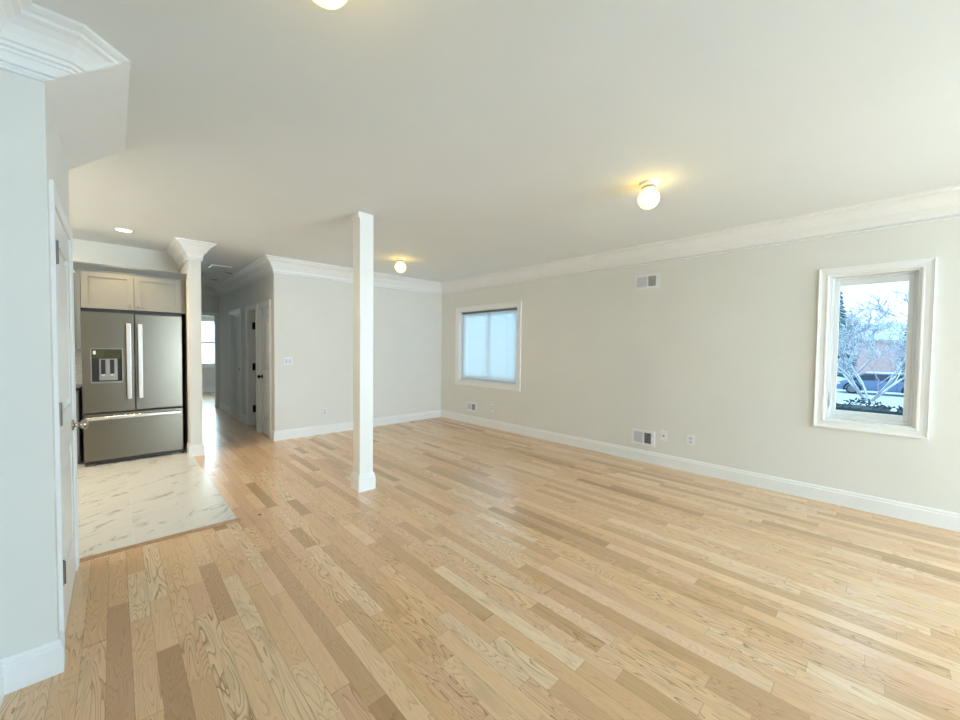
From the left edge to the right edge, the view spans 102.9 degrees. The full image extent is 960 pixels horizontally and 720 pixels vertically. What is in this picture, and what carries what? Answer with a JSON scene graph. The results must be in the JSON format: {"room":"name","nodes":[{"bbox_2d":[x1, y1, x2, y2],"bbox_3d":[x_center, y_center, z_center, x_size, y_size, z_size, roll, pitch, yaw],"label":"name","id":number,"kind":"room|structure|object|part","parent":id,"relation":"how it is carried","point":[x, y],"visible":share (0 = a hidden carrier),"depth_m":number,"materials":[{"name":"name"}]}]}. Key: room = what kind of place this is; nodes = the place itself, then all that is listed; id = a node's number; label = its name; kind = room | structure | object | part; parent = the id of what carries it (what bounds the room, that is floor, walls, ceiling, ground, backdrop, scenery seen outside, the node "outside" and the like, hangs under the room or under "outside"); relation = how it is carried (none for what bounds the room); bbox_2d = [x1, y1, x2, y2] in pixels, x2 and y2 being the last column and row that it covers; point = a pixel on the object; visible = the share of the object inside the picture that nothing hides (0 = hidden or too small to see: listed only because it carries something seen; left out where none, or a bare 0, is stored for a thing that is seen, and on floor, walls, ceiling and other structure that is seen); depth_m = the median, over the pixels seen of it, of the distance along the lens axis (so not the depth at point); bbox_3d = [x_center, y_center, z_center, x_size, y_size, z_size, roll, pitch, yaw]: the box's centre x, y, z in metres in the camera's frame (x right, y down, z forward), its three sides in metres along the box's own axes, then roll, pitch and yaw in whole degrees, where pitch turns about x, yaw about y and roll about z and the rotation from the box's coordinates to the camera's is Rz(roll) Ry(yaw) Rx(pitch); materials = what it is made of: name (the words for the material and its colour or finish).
{"room":"empty living room","nodes":[
{"label":"empty living room","id":0,"kind":"room"},
{"bbox_2d":[0,69,58,658],"bbox_3d":[-1.859,-0.007,1.492,0.255,2.600,0.100,-1,2,-44],"label":"wall","id":1,"kind":"structure","parent":0,"point":[29,591],"depth_m":1.50,"materials":[{"name":"paint"}]},
{"bbox_2d":[48,97,69,222],"bbox_3d":[-2.179,-0.024,1.938,0.100,2.600,0.987,-1,2,-44],"label":"wall","id":2,"kind":"structure","parent":0,"point":[58,169],"depth_m":1.84,"materials":[{"name":"paint"}]},
{"bbox_2d":[49,179,88,635],"bbox_3d":[-2.132,0.258,1.945,0.169,2.037,0.974,-1,2,-44],"label":"door","id":3,"kind":"structure","parent":2,"relation":"in","point":[61,242],"depth_m":1.90,"materials":[{"name":"paint"}]},
{"bbox_3d":[-2.119,-0.144,1.940,0.010,0.764,0.534,-1,2,-44],"label":"panel","id":4,"kind":"part","parent":3,"relation":"part of","materials":[{"name":"paint"}]},
{"bbox_3d":[-2.129,0.751,1.968,0.010,0.514,0.534,-1,2,-44],"label":"panel","id":5,"kind":"part","parent":3,"relation":"part of","materials":[{"name":"paint"}]},
{"bbox_3d":[-2.335,0.376,2.233,0.067,0.066,0.066,-1,2,-44],"label":"knob","id":6,"kind":"part","parent":3,"relation":"part of","materials":[{"name":"silver metal"}]},
{"bbox_2d":[72,239,179,455],"bbox_3d":[-5.091,-0.130,4.352,2.660,2.600,0.110,-1,2,-44],"label":"wall","id":7,"kind":"structure","parent":0,"point":[83,250],"depth_m":4.76,"materials":[{"name":"paint"}]},
{"bbox_2d":[73,273,76,346],"bbox_3d":[-4.992,-0.562,4.131,0.909,0.842,0.339,-1,2,-44],"label":"upper cabinet","id":8,"kind":"object","parent":7,"relation":"attached to","point":[74,274],"visible":0.02,"depth_m":4.31,"materials":[{"name":"white wood"}]},
{"bbox_2d":[73,261,185,348],"bbox_3d":[-4.229,-0.600,4.638,1.002,0.940,0.658,-1,2,-44],"label":"upper cabinet","id":9,"kind":"object","parent":7,"relation":"attached to","point":[98,286],"visible":0.95,"depth_m":4.39,"materials":[{"name":"white paint"}]},
{"bbox_3d":[-4.557,-0.555,4.358,0.031,0.860,0.612,-1,2,-44],"label":"panel","id":10,"kind":"part","parent":9,"relation":"part of","materials":[{"name":"white wood"}]},
{"bbox_3d":[-4.174,-0.774,4.289,0.424,0.399,0.020,-1,2,-44],"label":"door","id":11,"kind":"part","parent":9,"relation":"part of","materials":[{"name":"white wood"}]},
{"bbox_3d":[-4.114,-1.025,4.510,1.002,0.080,0.339,-1,2,-44],"label":"crown","id":12,"kind":"part","parent":9,"relation":"part of","materials":[{"name":"white wood"}]},
{"bbox_3d":[-3.861,-0.780,4.588,0.428,0.399,0.020,-1,2,-44],"label":"door","id":13,"kind":"part","parent":9,"relation":"part of","materials":[{"name":"white wood"}]},
{"bbox_2d":[77,445,236,557],"bbox_3d":[-3.971,1.216,3.222,2.680,0.003,3.170,-1,2,-44],"label":"floor tile","id":14,"kind":"structure","parent":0,"point":[121,504],"depth_m":3.30,"materials":[{"name":"stone"}]},
{"bbox_2d":[76,389,82,463],"bbox_3d":[-4.956,0.759,4.119,0.909,0.833,0.484,-1,2,-44],"label":"base cabinet","id":15,"kind":"object","parent":14,"relation":"on","point":[78,393],"visible":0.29,"depth_m":4.29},
{"bbox_3d":[-4.628,0.423,4.098,0.448,0.144,0.020,-1,2,-44],"label":"drawer","id":16,"kind":"part","parent":15,"relation":"part of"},
{"bbox_3d":[-4.631,0.649,4.104,0.448,0.296,0.020,-1,2,-44],"label":"drawer","id":17,"kind":"part","parent":15,"relation":"part of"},
{"bbox_3d":[-4.634,0.940,4.113,0.448,0.275,0.020,-1,2,-44],"label":"drawer","id":18,"kind":"part","parent":15,"relation":"part of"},
{"bbox_2d":[76,384,81,390],"bbox_3d":[-4.939,0.324,4.100,0.920,0.038,0.509,-1,2,-44],"label":"countertop","id":19,"kind":"structure","parent":15,"relation":"on","point":[78,386],"depth_m":4.32,"materials":[{"name":"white stone"}]},
{"bbox_2d":[81,308,183,466],"bbox_3d":[-4.207,0.296,4.661,0.868,1.742,0.651,-1,2,-44],"label":"refrigerator","id":20,"kind":"object","parent":14,"relation":"on","point":[132,373],"visible":1,"depth_m":4.43,"materials":[{"name":"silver metal"}]},
{"bbox_3d":[-4.198,0.025,4.326,0.424,1.118,0.060,-1,2,-44],"label":"door","id":21,"kind":"part","parent":20,"relation":"part of","materials":[{"name":"silver metal"}]},
{"bbox_3d":[-4.026,0.015,4.387,0.042,0.870,0.022,-1,2,-44],"label":"handle","id":22,"kind":"part","parent":20,"relation":"part of","materials":[{"name":"silver metal"}]},
{"bbox_3d":[-3.994,0.646,4.447,0.820,0.037,0.018,-1,2,-44],"label":"handle","id":23,"kind":"part","parent":20,"relation":"part of","materials":[{"name":"silver metal"}]},
{"bbox_3d":[-4.045,0.860,4.504,0.866,0.525,0.055,-1,2,-44],"label":"freezer drawer","id":24,"kind":"part","parent":20,"relation":"part of","materials":[{"name":"silver metal"}]},
{"bbox_3d":[-3.954,0.014,4.456,0.042,0.870,0.022,-1,2,-44],"label":"handle","id":25,"kind":"part","parent":20,"relation":"part of","materials":[{"name":"silver metal"}]},
{"bbox_3d":[-3.880,0.020,4.627,0.436,1.118,0.055,-1,2,-44],"label":"door","id":26,"kind":"part","parent":20,"relation":"part of","materials":[{"name":"silver metal"}]},
{"bbox_2d":[180,260,202,449],"bbox_3d":[-4.933,-0.185,6.197,0.120,2.600,4.220,-1,2,-44],"label":"wall partition","id":27,"kind":"structure","parent":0,"point":[191,321],"depth_m":4.69,"materials":[{"name":"paint"}]},
{"bbox_2d":[187,442,204,456],"bbox_3d":[-4.906,1.046,6.193,0.152,0.139,4.136,-1,2,-44],"label":"baseboard","id":28,"kind":"structure","parent":27,"relation":"attached to","point":[197,449],"depth_m":4.71,"materials":[{"name":"paint"}]},
{"bbox_2d":[201,296,218,312],"bbox_3d":[-6.000,-0.253,8.025,0.865,2.600,0.100,-1,2,-44],"label":"wall","id":29,"kind":"structure","parent":0,"point":[208,304],"depth_m":8.15,"materials":[{"name":"paint"}]},
{"bbox_2d":[201,312,219,407],"bbox_3d":[-5.992,0.018,8.029,0.850,2.058,0.122,-1,2,-44],"label":"door frame","id":30,"kind":"structure","parent":29,"relation":"in","point":[216,315],"depth_m":8.26,"materials":[{"name":"paint"}]},
{"bbox_2d":[201,315,238,387],"bbox_3d":[-8.253,-0.363,10.795,4.200,2.600,0.120,-1,2,-44],"label":"wall","id":31,"kind":"structure","parent":0,"point":[208,374],"depth_m":11.10,"materials":[{"name":"paint"}]},
{"bbox_2d":[201,317,214,367],"bbox_3d":[-8.129,-0.504,10.879,1.344,1.464,0.122,-1,2,-44],"label":"window","id":32,"kind":"structure","parent":31,"relation":"in","point":[208,319],"depth_m":11.09,"materials":[{"name":"paint"}]},
{"bbox_2d":[202,387,214,391],"bbox_3d":[-7.069,0.921,9.509,4.100,0.139,3.450,-1,2,-44],"label":"baseboard","id":33,"kind":"structure","parent":31,"relation":"attached to","point":[205,389],"depth_m":11.10,"materials":[{"name":"paint"}]},
{"bbox_2d":[219,274,272,429],"bbox_3d":[-4.322,-0.202,6.970,0.100,2.600,3.947,-1,2,-44],"label":"wall","id":34,"kind":"structure","parent":0,"point":[260,290],"depth_m":6.90,"materials":[{"name":"paint"}]},
{"bbox_2d":[219,402,229,413],"bbox_3d":[-5.300,0.989,7.930,0.016,0.139,1.080,-1,2,-44],"label":"baseboard","id":35,"kind":"structure","parent":34,"relation":"attached to","point":[222,406],"depth_m":7.90,"materials":[{"name":"paint"}]},
{"bbox_2d":[229,308,241,420],"bbox_3d":[-4.555,0.075,7.203,0.122,2.027,0.929,-1,2,-44],"label":"door","id":36,"kind":"structure","parent":34,"relation":"in","point":[235,333],"depth_m":7.43,"materials":[{"name":"paint"}]},
{"bbox_3d":[-4.676,-0.318,7.352,0.010,0.764,0.224,-1,2,-44],"label":"panel","id":37,"kind":"part","parent":36,"relation":"part of","materials":[{"name":"paint"}]},
{"bbox_3d":[-4.686,0.562,7.379,0.010,0.604,0.224,-1,2,-44],"label":"panel","id":38,"kind":"part","parent":36,"relation":"part of","materials":[{"name":"paint"}]},
{"bbox_2d":[241,414,245,423],"bbox_3d":[-4.145,1.038,6.724,0.016,0.139,0.370,-1,2,-44],"label":"baseboard","id":39,"kind":"structure","parent":34,"relation":"attached to","point":[243,417],"depth_m":6.74,"materials":[{"name":"paint"}]},
{"bbox_2d":[245,303,257,430],"bbox_3d":[-3.551,0.107,6.514,0.622,2.027,0.684,-1,2,-44],"label":"door","id":40,"kind":"structure","parent":34,"relation":"in","point":[251,313],"depth_m":6.52,"materials":[{"name":"paint"}]},
{"bbox_2d":[257,300,271,438],"bbox_3d":[-3.233,0.133,5.791,0.163,2.027,0.639,-1,2,-44],"label":"door","id":41,"kind":"structure","parent":34,"relation":"in","point":[264,376],"depth_m":5.81,"materials":[{"name":"paint"}]},
{"bbox_3d":[-3.237,-0.264,5.775,0.010,0.784,0.254,-1,2,-44],"label":"panel","id":42,"kind":"part","parent":41,"relation":"part of","materials":[{"name":"paint"}]},
{"bbox_3d":[-3.246,0.636,5.803,0.010,0.544,0.254,-1,2,-44],"label":"panel","id":43,"kind":"part","parent":41,"relation":"part of","materials":[{"name":"paint"}]},
{"bbox_2d":[255,374,255,421],"bbox_3d":[-3.397,-0.206,7.417,1.855,2.600,0.100,-1,2,-44],"label":"wall","id":44,"kind":"structure","parent":0,"point":[255,374],"depth_m":6.81,"materials":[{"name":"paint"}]},
{"bbox_2d":[272,273,441,430],"bbox_3d":[-1.876,-0.161,6.511,3.001,2.600,0.100,-1,2,-44],"label":"wall","id":45,"kind":"structure","parent":0,"point":[312,319],"depth_m":6.10,"materials":[{"name":"paint"}]},
{"bbox_2d":[284,357,291,364],"bbox_3d":[-2.792,0.018,5.564,0.114,0.114,0.011,-1,2,-44],"label":"light switch","id":46,"kind":"object","parent":45,"relation":"attached to","point":[287,360],"visible":1,"depth_m":5.56,"materials":[{"name":"white plastic"}]},
{"bbox_2d":[322,408,326,415],"bbox_3d":[-2.418,0.805,5.956,0.072,0.116,0.010,-1,2,-44],"label":"wall outlet","id":47,"kind":"object","parent":45,"relation":"attached to","point":[324,410],"visible":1,"depth_m":5.95,"materials":[{"name":"white plastic"}]},
{"bbox_2d":[0,392,959,719],"bbox_3d":[-1.090,1.328,2.612,8.000,0.120,22.800,-1,2,-44],"label":"floor","id":48,"kind":"structure","parent":0,"point":[485,573],"depth_m":2.09,"materials":[{"name":"brown wood"}]},
{"bbox_2d":[79,518,239,561],"bbox_3d":[-2.199,1.250,2.690,0.875,0.007,0.050,-1,2,-44],"label":"threshold","id":49,"kind":"object","parent":48,"relation":"on","point":[235,519],"visible":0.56,"depth_m":2.64,"materials":[{"name":"brown wood"}]},
{"bbox_2d":[350,211,375,492],"bbox_3d":[-1.113,-0.065,3.643,0.172,2.600,0.172,-1,2,-44],"label":"support column","id":50,"kind":"structure","parent":48,"relation":"on","point":[362,478],"depth_m":3.59,"materials":[{"name":"paint"}]},
{"bbox_2d":[31,0,959,285],"bbox_3d":[-1.060,-1.391,2.529,8.000,0.120,22.800,-1,2,-44],"label":"ceiling","id":51,"kind":"structure","parent":0,"point":[477,137],"depth_m":2.08,"materials":[{"name":"paint"}]},
{"bbox_2d":[27,59,129,169],"bbox_3d":[-1.995,-1.217,1.941,0.302,0.211,1.107,-1,2,-44],"label":"wall","id":52,"kind":"structure","parent":51,"relation":"attached to","point":[90,116],"depth_m":1.89,"materials":[{"name":"paint"}]},
{"bbox_2d":[113,227,134,232],"bbox_3d":[-3.865,-1.408,4.150,0.176,0.006,0.176,-1,2,-44],"label":"recessed light","id":53,"kind":"object","parent":51,"relation":"in","point":[115,228],"visible":1,"depth_m":4.15,"materials":[{"name":"paint"}]},
{"bbox_2d":[207,264,231,269],"bbox_3d":[-4.115,-1.461,6.041,0.280,0.022,0.300,-1,2,-44],"label":"ceiling vent","id":54,"kind":"object","parent":51,"relation":"in","point":[213,266],"visible":1,"depth_m":6.00,"materials":[{"name":"metal"}]},
{"bbox_2d":[313,0,346,8],"bbox_3d":[-0.470,-1.188,1.163,0.148,0.188,0.148,-1,2,-44],"label":"ceiling light","id":55,"kind":"object","parent":51,"relation":"attached to","point":[329,4],"visible":1,"depth_m":1.18,"materials":[{"name":"glass"}]},
{"bbox_2d":[395,258,405,272],"bbox_3d":[-1.117,-1.325,5.371,0.148,0.188,0.148,-1,2,-44],"label":"ceiling light","id":56,"kind":"object","parent":51,"relation":"attached to","point":[400,266],"visible":1,"depth_m":5.32,"materials":[{"name":"glass"}]},
{"bbox_2d":[638,179,659,208],"bbox_3d":[1.255,-1.221,2.842,0.148,0.188,0.148,-1,2,-44],"label":"ceiling light","id":57,"kind":"object","parent":51,"relation":"attached to","point":[648,198],"visible":1,"depth_m":2.79,"materials":[{"name":"glass"}]},
{"bbox_2d":[441,218,959,512],"bbox_3d":[4.295,0.034,2.348,0.160,2.600,14.653,-1,2,-44],"label":"wall","id":58,"kind":"structure","parent":0,"point":[722,353],"depth_m":4.03,"materials":[{"name":"paint"}]},
{"bbox_2d":[466,402,476,411],"bbox_3d":[-0.154,0.843,6.886,0.020,0.156,0.272,-1,2,-44],"label":"air vent","id":59,"kind":"object","parent":58,"relation":"in","point":[470,406],"visible":1,"depth_m":6.88,"materials":[{"name":"white plastic"}]},
{"bbox_2d":[455,301,521,390],"bbox_3d":[0.153,-0.241,6.659,0.182,1.429,1.584,-1,2,-44],"label":"window","id":60,"kind":"structure","parent":58,"relation":"in","point":[516,304],"depth_m":6.64,"materials":[{"name":"paint"}]},
{"bbox_3d":[-0.045,-0.252,6.925,0.020,1.185,0.680,-1,2,-44],"label":"sash","id":61,"kind":"part","parent":60,"relation":"part of","materials":[{"name":"plastic"}]},
{"bbox_2d":[462,308,516,383],"bbox_3d":[0.140,-0.245,6.632,0.049,1.224,1.360,-1,2,-44],"label":"window blind","id":62,"kind":"object","parent":60,"relation":"attached to","point":[491,369],"visible":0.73,"depth_m":6.59,"materials":[{"name":"white fabric"}]},
{"bbox_3d":[0.122,-0.236,6.650,0.002,1.185,0.952,-1,2,-44],"label":"ladder cord","id":63,"kind":"part","parent":62,"relation":"part of","materials":[{"name":"white fabric"}]},
{"bbox_3d":[0.139,0.359,6.656,0.026,0.016,1.356,-1,2,-44],"label":"rail","id":64,"kind":"part","parent":62,"relation":"part of","materials":[{"name":"white plastic"}]},
{"bbox_3d":[0.151,-0.842,6.618,0.038,0.029,1.360,-1,2,-44],"label":"head rail","id":65,"kind":"part","parent":62,"relation":"part of","materials":[{"name":"white plastic"}]},
{"bbox_3d":[0.190,-0.242,6.694,0.060,1.241,1.396,-1,2,-44],"label":"frame","id":66,"kind":"part","parent":60,"relation":"part of","materials":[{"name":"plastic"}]},
{"bbox_2d":[166,185,959,297],"bbox_3d":[1.395,-1.189,2.256,4.126,0.212,18.400,-1,2,-44],"label":"crown molding","id":67,"kind":"structure","parent":58,"relation":"attached to","point":[940,204],"depth_m":4.42,"materials":[{"name":"paint"}]},
{"bbox_2d":[271,410,959,531],"bbox_3d":[3.090,1.284,1.334,3.017,0.139,14.580,-1,2,-44],"label":"baseboard","id":68,"kind":"structure","parent":58,"relation":"attached to","point":[948,520],"depth_m":4.13,"materials":[{"name":"paint"}]},
{"bbox_2d":[631,428,654,446],"bbox_3d":[1.982,0.945,4.655,0.020,0.180,0.284,-1,2,-44],"label":"air vent","id":69,"kind":"object","parent":58,"relation":"in","point":[642,437],"visible":1,"depth_m":4.65,"materials":[{"name":"white plastic"}]},
{"bbox_2d":[634,273,659,289],"bbox_3d":[2.005,-0.943,4.594,0.020,0.170,0.299,-1,2,-44],"label":"air vent","id":70,"kind":"object","parent":58,"relation":"in","point":[647,281],"visible":1,"depth_m":4.59,"materials":[{"name":"white plastic"}]},
{"bbox_2d":[660,431,666,440],"bbox_3d":[2.150,0.890,4.479,0.018,0.116,0.072,-1,2,-44],"label":"wall outlet","id":71,"kind":"object","parent":58,"relation":"attached to","point":[663,437],"visible":1,"depth_m":4.48,"materials":[{"name":"white plastic"}]},
{"bbox_2d":[687,434,693,445],"bbox_3d":[2.354,0.895,4.272,0.010,0.116,0.072,-1,2,-44],"label":"wall outlet","id":72,"kind":"object","parent":58,"relation":"attached to","point":[690,438],"visible":1,"depth_m":4.27,"materials":[{"name":"white plastic"}]},
{"bbox_2d":[813,257,936,438],"bbox_3d":[3.367,-0.099,3.300,0.182,1.430,0.688,-1,2,-44],"label":"window","id":73,"kind":"structure","parent":58,"relation":"in","point":[920,273],"depth_m":3.19,"materials":[{"name":"paint"}]},
{"bbox_3d":[3.304,0.507,3.339,0.038,0.040,0.116,-1,2,-44],"label":"crank handle","id":74,"kind":"part","parent":73,"relation":"part of","materials":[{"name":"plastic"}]},
{"bbox_3d":[3.372,-0.099,3.304,0.050,1.260,0.518,-1,2,-44],"label":"frame","id":75,"kind":"part","parent":73,"relation":"part of","materials":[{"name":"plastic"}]},
{"bbox_3d":[3.377,-0.102,3.306,0.036,1.210,0.478,-1,2,-44],"label":"sash","id":76,"kind":"part","parent":73,"relation":"part of","materials":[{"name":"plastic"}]},
{"bbox_3d":[1.890,0.158,-2.538,0.100,2.600,10.913,-1,2,-44],"label":"wall","id":77,"kind":"structure","parent":0,"visible":0},
{"bbox_2d":[0,630,65,707],"bbox_3d":[1.918,1.384,-2.348,0.171,0.139,10.875,-1,2,-44],"label":"baseboard","id":78,"kind":"structure","parent":77,"relation":"attached to","point":[20,670],"depth_m":1.52,"materials":[{"name":"paint"}]},
{"bbox_2d":[0,0,130,82],"bbox_3d":[2.008,-1.042,-2.316,0.409,0.212,10.943,-1,2,-44],"label":"crown molding","id":79,"kind":"structure","parent":77,"relation":"attached to","point":[35,38],"depth_m":1.48,"materials":[{"name":"paint"}]},
{"label":"outside","id":80,"kind":"structure","parent":0,"visible":0},
{"bbox_2d":[836,374,903,407],"bbox_3d":[34.614,1.795,47.044,105.000,0.120,130.000,-1,2,-44],"label":"snow","id":81,"kind":"object","parent":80,"point":[892,399],"depth_m":24.40,"materials":[{"name":"white snow"}]},
{"bbox_2d":[467,314,514,362],"bbox_3d":[0.339,-1.237,22.775,9.000,6.800,6.500,-1,2,-44],"label":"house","id":82,"kind":"structure","parent":81,"relation":"on","point":[508,314],"depth_m":19.33,"materials":[{"name":"white"}]},
{"bbox_2d":[837,290,858,377],"bbox_3d":[29.870,-2.316,32.491,3.452,9.007,3.534,-1,2,-44],"label":"conifer","id":83,"kind":"object","parent":81,"relation":"on","point":[842,311],"visible":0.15,"depth_m":31.64,"materials":[{"name":"green plant"}]},
{"bbox_2d":[836,397,902,415],"bbox_3d":[6.681,1.704,6.748,0.934,2.044,6.441,-1,2,-44],"label":"hedge","id":84,"kind":"object","parent":81,"relation":"on","point":[841,405],"visible":0.13,"depth_m":6.55,"materials":[{"name":"green plant"}]},
{"bbox_2d":[837,372,904,393],"bbox_3d":[27.342,1.601,26.037,1.982,1.520,4.510,-1,2,-44],"label":"car","id":85,"kind":"object","parent":81,"relation":"on","point":[869,379],"visible":0.41,"depth_m":25.83,"materials":[{"name":"blue paint"}]},
{"bbox_2d":[837,315,906,400],"bbox_3d":[22.600,-0.267,22.648,7.850,5.546,8.932,0,2,-28],"label":"bare tree","id":86,"kind":"object","parent":81,"relation":"on","point":[851,382],"visible":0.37,"depth_m":22.52,"materials":[{"name":"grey plant"}]},
{"bbox_2d":[844,288,904,376],"bbox_3d":[39.106,-2.648,41.110,13.546,9.567,8.611,0,2,-30],"label":"bare tree","id":87,"kind":"object","parent":81,"relation":"on","point":[851,315],"visible":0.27,"depth_m":39.53,"materials":[{"name":"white plant"}]},
{"bbox_2d":[847,324,906,374],"bbox_3d":[52.762,-1.411,50.431,9.200,6.600,29.600,-1,2,-44],"label":"house","id":88,"kind":"structure","parent":81,"relation":"on","point":[882,365],"depth_m":47.84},
{"bbox_2d":[852,281,908,342],"bbox_3d":[35.324,-2.618,28.450,9.739,10.159,8.677,0,2,-10],"label":"bare tree","id":89,"kind":"object","parent":81,"relation":"on","point":[882,310],"visible":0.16,"depth_m":30.22,"materials":[{"name":"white plant"}]},
{"bbox_2d":[894,322,906,371],"bbox_3d":[46.975,-3.875,40.620,3.883,12.000,3.863,-1,2,-44],"label":"conifer","id":90,"kind":"object","parent":81,"relation":"on","point":[903,370],"visible":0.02,"depth_m":41.52,"materials":[{"name":"green plant"}]}
]}

